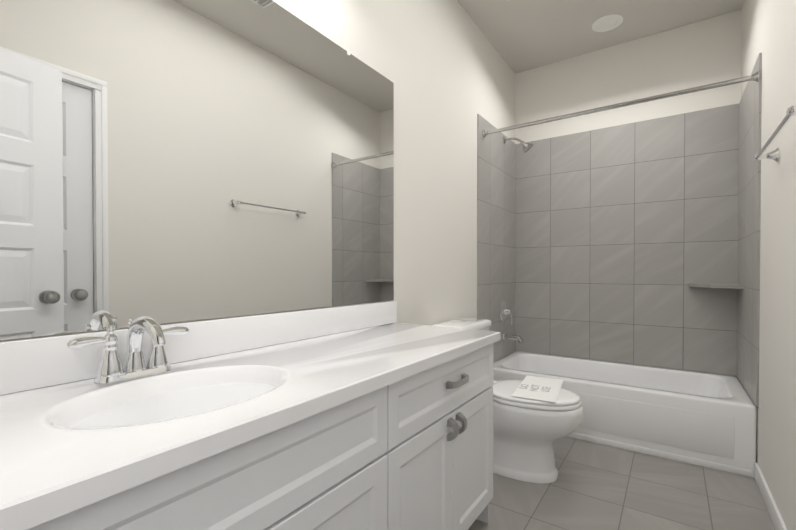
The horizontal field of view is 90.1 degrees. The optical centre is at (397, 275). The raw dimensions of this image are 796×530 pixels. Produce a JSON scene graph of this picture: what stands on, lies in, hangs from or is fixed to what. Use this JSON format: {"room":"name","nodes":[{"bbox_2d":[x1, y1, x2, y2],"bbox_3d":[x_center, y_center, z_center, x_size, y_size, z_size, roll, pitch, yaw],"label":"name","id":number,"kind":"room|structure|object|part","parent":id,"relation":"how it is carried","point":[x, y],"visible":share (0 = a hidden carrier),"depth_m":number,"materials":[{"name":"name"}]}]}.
{"room":"bathroom","nodes":[
{"label":"bathroom","id":0,"kind":"room"},
{"bbox_2d":[0,0,514,362],"bbox_3d":[-0.233,-0.353,1.773,0.100,2.830,4.534,0,1,35],"label":"wall","id":1,"kind":"structure","parent":0,"point":[443,66],"depth_m":2.30,"materials":[{"name":"white paint"}]},
{"bbox_2d":[0,0,393,339],"bbox_3d":[-0.487,-0.413,1.303,0.008,1.084,1.633,0,1,35],"label":"mirror","id":2,"kind":"object","parent":1,"relation":"attached to","point":[166,161],"visible":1,"depth_m":1.12,"materials":[{"name":"clear glass"}]},
{"bbox_2d":[0,301,396,394],"bbox_3d":[-0.496,0.186,1.283,0.020,0.108,1.709,0,1,35],"label":"backsplash","id":3,"kind":"structure","parent":1,"relation":"attached to","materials":[{"name":"white stone"}]},
{"bbox_2d":[477,114,515,361],"bbox_3d":[0.803,-0.244,3.179,0.010,1.825,0.824,0,1,35],"label":"wall tile","id":4,"kind":"structure","parent":1,"relation":"attached to","point":[496,221],"depth_m":3.13,"materials":[{"name":"grey tile"}]},
{"bbox_2d":[502,332,522,342],"bbox_3d":[0.937,0.498,3.232,0.159,0.087,0.060,0,1,35],"label":"tub spout","id":5,"kind":"object","parent":4,"relation":"attached to","point":[512,337],"visible":0.98,"depth_m":3.22,"materials":[{"name":"silver metal"}]},
{"bbox_2d":[503,136,532,152],"bbox_3d":[0.967,-1.061,3.195,0.232,0.163,0.092,0,1,35],"label":"shower head","id":6,"kind":"object","parent":4,"relation":"attached to","point":[527,147],"visible":1,"depth_m":3.17},
{"bbox_3d":[0.935,-1.092,3.217,0.148,0.061,0.017,0,1,35],"label":"arm","id":7,"kind":"part","parent":6,"relation":"part of"},
{"bbox_2d":[500,301,512,323],"bbox_3d":[0.900,0.301,3.255,0.070,0.189,0.176,0,1,35],"label":"trim","id":8,"kind":"structure","parent":1,"relation":"attached to","point":[505,311],"depth_m":3.24,"materials":[{"name":"silver metal"}]},
{"bbox_2d":[457,0,743,73],"bbox_3d":[0.436,-1.813,1.297,1.724,0.100,4.534,0,1,35],"label":"ceiling","id":9,"kind":"structure","parent":0,"point":[523,35],"depth_m":2.78,"materials":[{"name":"white paint"}]},
{"bbox_2d":[592,14,622,31],"bbox_3d":[1.473,-1.775,2.797,0.196,0.014,0.196,0,1,35],"label":"recessed light","id":10,"kind":"object","parent":9,"relation":"in","point":[607,23],"visible":1,"depth_m":2.79,"materials":[{"name":"white"}]},
{"bbox_2d":[468,436,774,529],"bbox_3d":[0.436,1.116,1.327,1.724,0.100,4.534,0,1,35],"label":"floor","id":11,"kind":"structure","parent":0,"point":[595,486],"depth_m":1.90,"materials":[{"name":"tile"}]},
{"bbox_2d":[0,301,500,529],"bbox_3d":[-0.274,0.580,1.134,0.560,0.976,1.709,0,1,35],"label":"bathroom vanity","id":12,"kind":"object","parent":11,"relation":"on","point":[372,416],"visible":1,"depth_m":0.90,"materials":[{"name":"white wood"}]},
{"bbox_2d":[66,316,189,383],"bbox_3d":[-0.594,0.169,0.933,0.166,0.149,0.263,0,1,35],"label":"faucet","id":13,"kind":"object","parent":12,"relation":"on","point":[157,369],"depth_m":0.93,"materials":[{"name":"silver metal"}]},
{"bbox_3d":[0.182,0.374,1.378,0.020,0.183,0.758,0,1,35],"label":"drawer","id":14,"kind":"part","parent":12,"relation":"part of","materials":[{"name":"white wood"}]},
{"bbox_3d":[0.212,0.366,1.375,0.034,0.023,0.139,0,1,35],"label":"pull drawer","id":15,"kind":"part","parent":12,"relation":"part of","materials":[{"name":"grey metal"}]},
{"bbox_2d":[432,318,583,482],"bbox_3d":[0.623,0.663,2.253,0.788,0.788,0.475,0,1,28],"label":"toilet","id":16,"kind":"object","parent":11,"relation":"on","point":[535,418],"visible":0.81,"depth_m":2.05,"materials":[{"name":"white ceramic"}]},
{"bbox_3d":[0.386,0.297,2.377,0.208,0.046,0.464,0,1,35],"label":"tank lid","id":17,"kind":"part","parent":16,"relation":"part of","materials":[{"name":"white ceramic"}]},
{"bbox_3d":[0.728,0.627,2.144,0.468,0.022,0.368,0,1,35],"label":"lid","id":18,"kind":"part","parent":16,"relation":"part of","materials":[{"name":"white plastic"}]},
{"bbox_3d":[0.734,0.650,2.141,0.465,0.018,0.372,0,1,35],"label":"seat","id":19,"kind":"part","parent":16,"relation":"part of","materials":[{"name":"white plastic"}]},
{"bbox_3d":[0.689,0.860,2.174,0.597,0.395,0.372,0,1,35],"label":"bowl","id":20,"kind":"part","parent":16,"relation":"part of","materials":[{"name":"white ceramic"}]},
{"bbox_2d":[493,351,756,477],"bbox_3d":[1.456,0.864,2.803,1.516,0.375,0.733,0,1,35],"label":"bathtub","id":21,"kind":"object","parent":11,"relation":"on","point":[707,420],"visible":0.75,"depth_m":2.39,"materials":[{"name":"white ceramic"}]},
{"bbox_3d":[1.250,0.867,2.504,1.336,0.225,0.005,0,1,35],"label":"apron panel","id":22,"kind":"part","parent":21,"relation":"part of","materials":[{"name":"white ceramic"}]},
{"bbox_2d":[515,9,741,378],"bbox_3d":[1.694,-0.367,3.137,1.524,2.830,0.100,0,1,35],"label":"wall","id":23,"kind":"structure","parent":0,"point":[701,53],"depth_m":3.00,"materials":[{"name":"white paint"}]},
{"bbox_2d":[515,104,738,375],"bbox_3d":[1.663,-0.243,3.093,1.524,1.825,0.010,0,1,35],"label":"wall tile","id":24,"kind":"structure","parent":23,"relation":"attached to","point":[626,234],"depth_m":3.00,"materials":[{"name":"grey tile"}]},
{"bbox_2d":[739,0,795,529],"bbox_3d":[1.618,-0.351,1.596,0.100,2.830,2.724,0,1,35],"label":"wall","id":25,"kind":"structure","parent":0,"point":[769,30],"depth_m":1.72,"materials":[{"name":"white paint"}]},
{"bbox_2d":[688,283,743,288],"bbox_3d":[2.091,0.068,2.631,0.270,0.022,0.270,0,1,35],"label":"corner shelf","id":26,"kind":"object","parent":25,"relation":"attached to","point":[735,286],"visible":0.97,"depth_m":2.58,"materials":[{"name":"grey stone"}]},
{"bbox_2d":[737,53,761,406],"bbox_3d":[2.073,-0.235,2.354,0.010,1.825,0.741,0,1,35],"label":"wall tile","id":27,"kind":"structure","parent":25,"relation":"attached to","point":[749,217],"depth_m":2.26,"materials":[{"name":"grey tile"}]},
{"bbox_2d":[482,71,759,136],"bbox_3d":[1.246,-1.035,2.481,1.503,0.054,0.054,0,1,35],"label":"rail","id":28,"kind":"object","parent":27,"relation":"attached to","point":[755,76],"visible":1,"depth_m":2.36,"materials":[{"name":"silver metal"}]},
{"bbox_2d":[754,462,786,529],"bbox_3d":[1.353,1.024,1.325,0.013,0.085,1.823,0,1,35],"label":"baseboard","id":29,"kind":"structure","parent":25,"relation":"attached to","point":[773,511],"depth_m":1.77,"materials":[{"name":"white wood"}]},
{"bbox_2d":[754,105,795,161],"bbox_3d":[1.426,-0.517,1.475,0.080,0.060,0.670,0,1,35],"label":"towel rail","id":30,"kind":"object","parent":25,"relation":"attached to","point":[775,153],"visible":1,"depth_m":1.53,"materials":[{"name":"silver metal"}]},
{"bbox_3d":[1.599,-0.520,1.726,0.080,0.060,0.060,0,1,35],"label":"post","id":31,"kind":"part","parent":30,"relation":"part of","materials":[{"name":"silver metal"}]}
]}

